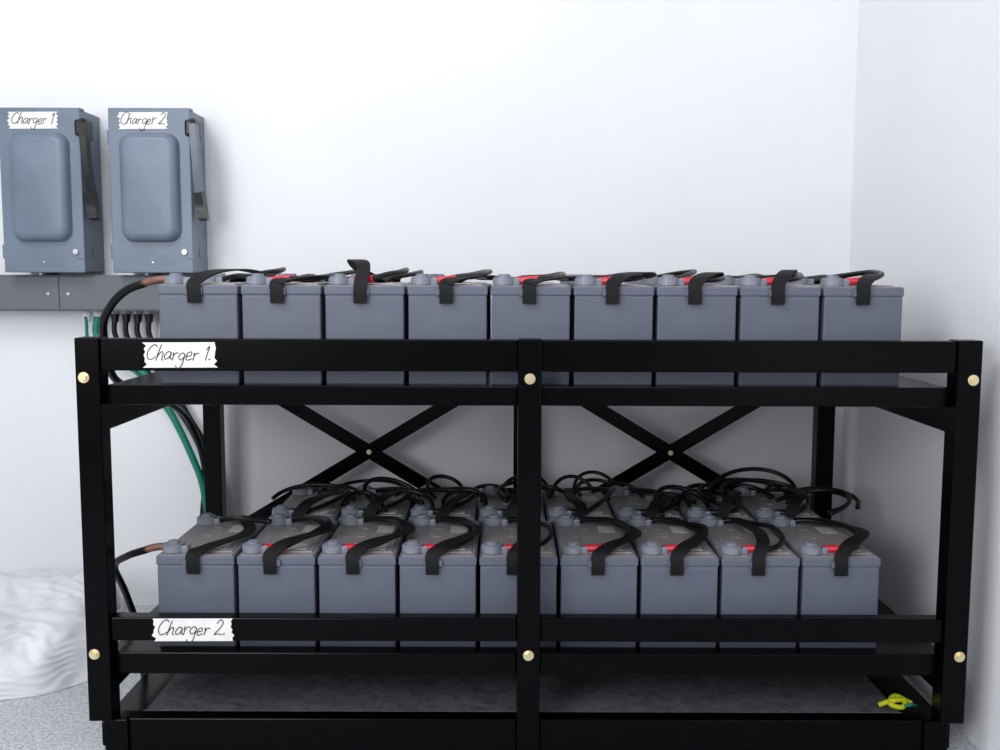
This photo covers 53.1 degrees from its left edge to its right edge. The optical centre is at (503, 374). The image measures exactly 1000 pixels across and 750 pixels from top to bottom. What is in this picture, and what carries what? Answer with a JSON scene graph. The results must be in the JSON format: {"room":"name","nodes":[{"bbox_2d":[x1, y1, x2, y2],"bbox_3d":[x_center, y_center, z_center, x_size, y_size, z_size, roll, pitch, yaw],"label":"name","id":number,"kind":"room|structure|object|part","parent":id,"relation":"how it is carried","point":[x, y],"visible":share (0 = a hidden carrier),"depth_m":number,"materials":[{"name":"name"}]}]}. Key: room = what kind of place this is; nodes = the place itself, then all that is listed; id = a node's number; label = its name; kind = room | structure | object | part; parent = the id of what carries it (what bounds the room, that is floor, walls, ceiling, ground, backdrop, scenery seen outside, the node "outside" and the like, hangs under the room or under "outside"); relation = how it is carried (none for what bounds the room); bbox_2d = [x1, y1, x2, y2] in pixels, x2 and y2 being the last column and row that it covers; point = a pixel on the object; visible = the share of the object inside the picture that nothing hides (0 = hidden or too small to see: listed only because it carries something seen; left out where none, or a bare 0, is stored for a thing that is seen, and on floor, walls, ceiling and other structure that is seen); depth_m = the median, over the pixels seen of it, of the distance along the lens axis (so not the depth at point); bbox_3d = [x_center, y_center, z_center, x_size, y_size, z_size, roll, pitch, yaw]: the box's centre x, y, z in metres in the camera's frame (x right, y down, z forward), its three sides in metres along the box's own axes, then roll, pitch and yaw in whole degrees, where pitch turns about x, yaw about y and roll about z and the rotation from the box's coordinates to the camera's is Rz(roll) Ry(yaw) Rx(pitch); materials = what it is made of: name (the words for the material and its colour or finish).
{"room":"battery room","nodes":[
{"label":"battery room","id":0,"kind":"room"},
{"bbox_2d":[0,0,858,604],"bbox_3d":[-1.016,-0.864,3.079,4.364,3.200,0.100,0,6,0],"label":"wall","id":1,"kind":"structure","parent":0,"point":[515,138],"depth_m":3.05,"materials":[{"name":"paint"}]},
{"bbox_2d":[0,107,104,272],"bbox_3d":[-1.330,-0.550,2.969,0.281,0.489,0.182,0,6,0],"label":"switch box","id":2,"kind":"object","parent":1,"relation":"attached to","point":[50,161],"visible":1,"depth_m":2.89,"materials":[{"name":"metal"}]},
{"bbox_3d":[-1.215,-0.599,2.921,0.052,0.294,0.083,0,6,0],"label":"lever handle","id":3,"kind":"part","parent":2,"relation":"part of","materials":[{"name":"black metal"}]},
{"bbox_2d":[0,273,204,512],"bbox_3d":[-1.413,0.227,2.935,1.078,1.050,0.404,0,6,0],"label":"trough","id":4,"kind":"object","parent":1,"relation":"attached to","point":[86,294],"visible":0.32,"depth_m":2.99,"materials":[{"name":"grey metal"}]},
{"bbox_2d":[107,108,208,272],"bbox_3d":[-1.012,-0.549,2.969,0.281,0.489,0.182,0,6,0],"label":"switch box","id":5,"kind":"object","parent":1,"relation":"attached to","point":[159,207],"visible":1,"depth_m":2.89,"materials":[{"name":"metal"}]},
{"bbox_3d":[-0.897,-0.598,2.921,0.052,0.294,0.083,0,6,0],"label":"lever handle","id":6,"kind":"part","parent":5,"relation":"part of","materials":[{"name":"black metal"}]},
{"bbox_2d":[0,605,978,749],"bbox_3d":[-1.022,1.056,0.457,4.364,0.100,5.700,0,6,0],"label":"floor","id":7,"kind":"structure","parent":0,"point":[59,720],"depth_m":2.35,"materials":[{"name":"grey concrete"}]},
{"bbox_2d":[0,567,128,699],"bbox_3d":[-1.338,0.658,2.728,0.655,0.236,0.602,0,6,0],"label":"plastic sheet","id":8,"kind":"object","parent":7,"relation":"on","point":[43,650],"visible":0.67,"depth_m":2.56,"materials":[{"name":"white plastic"}]},
{"bbox_2d":[74,275,982,749],"bbox_3d":[0.018,0.269,2.595,1.959,1.046,0.969,0,6,0],"label":"rack","id":9,"kind":"object","parent":7,"relation":"on","point":[527,695],"visible":0.91,"depth_m":2.18,"materials":[{"name":"black metal"}]},
{"bbox_2d":[156,513,271,645],"bbox_3d":[-0.668,0.476,2.394,0.212,0.251,0.350,0,6,0],"label":"battery","id":10,"kind":"object","parent":9,"relation":"on","point":[198,569],"depth_m":2.23,"materials":[{"name":"grey plastic"}]},
{"bbox_2d":[157,269,275,383],"bbox_3d":[-0.645,-0.121,2.335,0.212,0.251,0.350,0,6,0],"label":"battery","id":11,"kind":"object","parent":9,"relation":"on","point":[201,305],"depth_m":2.17,"materials":[{"name":"grey plastic"}]},
{"bbox_2d":[215,267,285,281],"bbox_3d":[-0.663,-0.159,2.677,0.174,0.258,0.350,0,6,0],"label":"battery","id":12,"kind":"object","parent":9,"relation":"on","point":[278,270],"depth_m":2.57,"materials":[{"name":"grey plastic"}]},
{"bbox_2d":[241,273,333,383],"bbox_3d":[-0.477,-0.117,2.334,0.185,0.243,0.351,0,6,0],"label":"battery","id":13,"kind":"object","parent":9,"relation":"on","point":[279,306],"depth_m":2.17,"materials":[{"name":"grey plastic"}]},
{"bbox_2d":[237,513,338,645],"bbox_3d":[-0.499,0.473,2.394,0.191,0.257,0.350,0,6,0],"label":"battery","id":14,"kind":"object","parent":9,"relation":"on","point":[278,569],"depth_m":2.23,"materials":[{"name":"grey plastic"}]},
{"bbox_2d":[272,487,350,520],"bbox_3d":[-0.515,0.436,2.737,0.185,0.262,0.350,0,6,0],"label":"battery","id":15,"kind":"object","parent":9,"relation":"on","point":[305,501],"depth_m":2.65,"materials":[{"name":"grey plastic"}]},
{"bbox_2d":[289,270,355,282],"bbox_3d":[-0.480,-0.156,2.677,0.181,0.254,0.350,0,6,0],"label":"battery","id":16,"kind":"object","parent":9,"relation":"on","point":[349,272],"depth_m":2.60,"materials":[{"name":"grey plastic"}]},
{"bbox_2d":[318,513,415,646],"bbox_3d":[-0.312,0.478,2.394,0.204,0.249,0.351,0,6,0],"label":"battery","id":17,"kind":"object","parent":9,"relation":"on","point":[359,567],"depth_m":2.23,"materials":[{"name":"grey plastic"}]},
{"bbox_2d":[324,259,411,383],"bbox_3d":[-0.303,-0.131,2.333,0.174,0.273,0.350,0,6,0],"label":"battery","id":18,"kind":"object","parent":9,"relation":"on","point":[361,304],"depth_m":2.17,"materials":[{"name":"grey plastic"}]},
{"bbox_2d":[338,485,415,523],"bbox_3d":[-0.339,0.435,2.736,0.177,0.266,0.350,0,6,0],"label":"battery","id":19,"kind":"object","parent":9,"relation":"on","point":[399,506],"depth_m":2.63,"materials":[{"name":"grey plastic"}]},
{"bbox_2d":[375,270,423,282],"bbox_3d":[-0.302,-0.155,2.677,0.175,0.252,0.350,0,6,0],"label":"battery","id":20,"kind":"object","parent":9,"relation":"on","point":[394,279],"depth_m":2.55,"materials":[{"name":"grey plastic"}]},
{"bbox_2d":[399,513,480,646],"bbox_3d":[-0.144,0.480,2.394,0.181,0.246,0.350,0,6,0],"label":"battery","id":21,"kind":"object","parent":9,"relation":"on","point":[439,561],"depth_m":2.23,"materials":[{"name":"grey plastic"}]},
{"bbox_2d":[408,485,479,522],"bbox_3d":[-0.157,0.440,2.737,0.181,0.257,0.350,0,6,0],"label":"battery","id":22,"kind":"object","parent":9,"relation":"on","point":[457,504],"depth_m":2.62,"materials":[{"name":"grey plastic"}]},
{"bbox_2d":[407,269,497,383],"bbox_3d":[-0.110,-0.120,2.334,0.200,0.252,0.351,0,6,0],"label":"battery","id":23,"kind":"object","parent":9,"relation":"on","point":[443,307],"depth_m":2.17,"materials":[{"name":"grey plastic"}]},
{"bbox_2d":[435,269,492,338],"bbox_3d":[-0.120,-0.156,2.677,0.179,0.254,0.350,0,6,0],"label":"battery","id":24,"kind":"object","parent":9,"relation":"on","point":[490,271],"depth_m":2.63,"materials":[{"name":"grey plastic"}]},
{"bbox_2d":[478,486,544,599],"bbox_3d":[0.019,0.435,2.737,0.174,0.267,0.350,0,6,0],"label":"battery","id":25,"kind":"object","parent":9,"relation":"on","point":[495,505],"depth_m":2.60,"materials":[{"name":"grey plastic"}]},
{"bbox_2d":[479,514,557,646],"bbox_3d":[0.032,0.480,2.394,0.174,0.247,0.350,0,6,0],"label":"battery","id":26,"kind":"object","parent":9,"relation":"on","point":[498,547],"depth_m":2.23,"materials":[{"name":"grey plastic"}]},
{"bbox_2d":[491,272,577,384],"bbox_3d":[0.075,-0.117,2.334,0.209,0.247,0.352,0,6,0],"label":"battery","id":27,"kind":"object","parent":9,"relation":"on","point":[524,306],"depth_m":2.17,"materials":[{"name":"grey plastic"}]},
{"bbox_2d":[543,485,613,536],"bbox_3d":[0.204,0.441,2.737,0.185,0.258,0.350,0,6,0],"label":"battery","id":28,"kind":"object","parent":9,"relation":"on","point":[589,504],"depth_m":2.68,"materials":[{"name":"grey plastic"}]},
{"bbox_2d":[559,272,623,284],"bbox_3d":[0.238,-0.151,2.678,0.174,0.247,0.350,0,6,0],"label":"battery","id":29,"kind":"object","parent":9,"relation":"on","point":[561,282],"depth_m":2.75,"materials":[{"name":"grey plastic"}]},
{"bbox_2d":[553,514,641,646],"bbox_3d":[0.224,0.478,2.394,0.199,0.253,0.351,0,6,0],"label":"battery","id":30,"kind":"object","parent":9,"relation":"on","point":[597,565],"depth_m":2.23,"materials":[{"name":"grey plastic"}]},
{"bbox_2d":[566,272,656,384],"bbox_3d":[0.250,-0.117,2.335,0.199,0.247,0.350,0,6,0],"label":"battery","id":31,"kind":"object","parent":9,"relation":"on","point":[602,306],"depth_m":2.17,"materials":[{"name":"grey plastic"}]},
{"bbox_2d":[606,485,684,521],"bbox_3d":[0.381,0.442,2.737,0.178,0.257,0.350,0,6,0],"label":"battery","id":32,"kind":"object","parent":9,"relation":"on","point":[624,503],"depth_m":2.69,"materials":[{"name":"grey plastic"}]},
{"bbox_2d":[624,269,696,283],"bbox_3d":[0.423,-0.155,2.678,0.182,0.256,0.350,0,6,0],"label":"battery","id":33,"kind":"object","parent":9,"relation":"on","point":[690,272],"depth_m":2.71,"materials":[{"name":"black plastic"}]},
{"bbox_2d":[626,514,718,647],"bbox_3d":[0.396,0.482,2.394,0.182,0.245,0.350,0,6,0],"label":"battery","id":34,"kind":"object","parent":9,"relation":"on","point":[677,569],"depth_m":2.23,"materials":[{"name":"grey plastic"}]},
{"bbox_2d":[641,272,737,384],"bbox_3d":[0.418,-0.116,2.335,0.174,0.247,0.350,0,6,0],"label":"battery","id":35,"kind":"object","parent":9,"relation":"on","point":[684,307],"depth_m":2.17,"materials":[{"name":"grey plastic"}]},
{"bbox_2d":[671,488,754,521],"bbox_3d":[0.561,0.435,2.737,0.179,0.270,0.350,0,6,0],"label":"battery","id":36,"kind":"object","parent":9,"relation":"on","point":[726,508],"depth_m":2.60,"materials":[{"name":"grey plastic"}]},
{"bbox_2d":[694,273,762,283],"bbox_3d":[0.599,-0.149,2.678,0.174,0.245,0.350,0,6,0],"label":"battery","id":37,"kind":"object","parent":9,"relation":"on","point":[735,277],"depth_m":2.67,"materials":[{"name":"black plastic"}]},
{"bbox_2d":[694,514,799,647],"bbox_3d":[0.571,0.480,2.394,0.174,0.251,0.350,0,6,0],"label":"battery","id":38,"kind":"object","parent":9,"relation":"on","point":[758,573],"depth_m":2.23,"materials":[{"name":"grey plastic"}]},
{"bbox_2d":[714,270,820,384],"bbox_3d":[0.600,-0.118,2.334,0.178,0.253,0.350,0,6,0],"label":"battery","id":39,"kind":"object","parent":9,"relation":"on","point":[767,307],"depth_m":2.17,"materials":[{"name":"grey plastic"}]},
{"bbox_2d":[734,486,820,522],"bbox_3d":[0.738,0.437,2.737,0.174,0.269,0.350,0,6,0],"label":"battery","id":40,"kind":"object","parent":9,"relation":"on","point":[761,508],"depth_m":2.67,"materials":[{"name":"grey plastic"}]},
{"bbox_2d":[786,275,826,283],"bbox_3d":[0.779,-0.147,2.678,0.175,0.243,0.350,0,6,0],"label":"battery","id":41,"kind":"object","parent":9,"relation":"on","point":[809,277],"depth_m":2.67,"materials":[{"name":"black plastic"}]},
{"bbox_2d":[765,514,880,647],"bbox_3d":[0.758,0.480,2.394,0.189,0.251,0.350,0,6,0],"label":"battery","id":42,"kind":"object","parent":9,"relation":"on","point":[838,575],"depth_m":2.23,"materials":[{"name":"grey plastic"}]},
{"bbox_2d":[788,270,903,385],"bbox_3d":[0.779,-0.118,2.334,0.174,0.254,0.350,0,6,0],"label":"battery","id":43,"kind":"object","parent":9,"relation":"on","point":[854,308],"depth_m":2.17,"materials":[{"name":"grey plastic"}]},
{"bbox_2d":[840,0,999,749],"bbox_3d":[1.116,-0.574,0.244,0.100,3.200,5.600,0,6,0],"label":"wall","id":44,"kind":"structure","parent":0,"point":[925,208],"depth_m":2.50,"materials":[{"name":"paint"}]}
]}

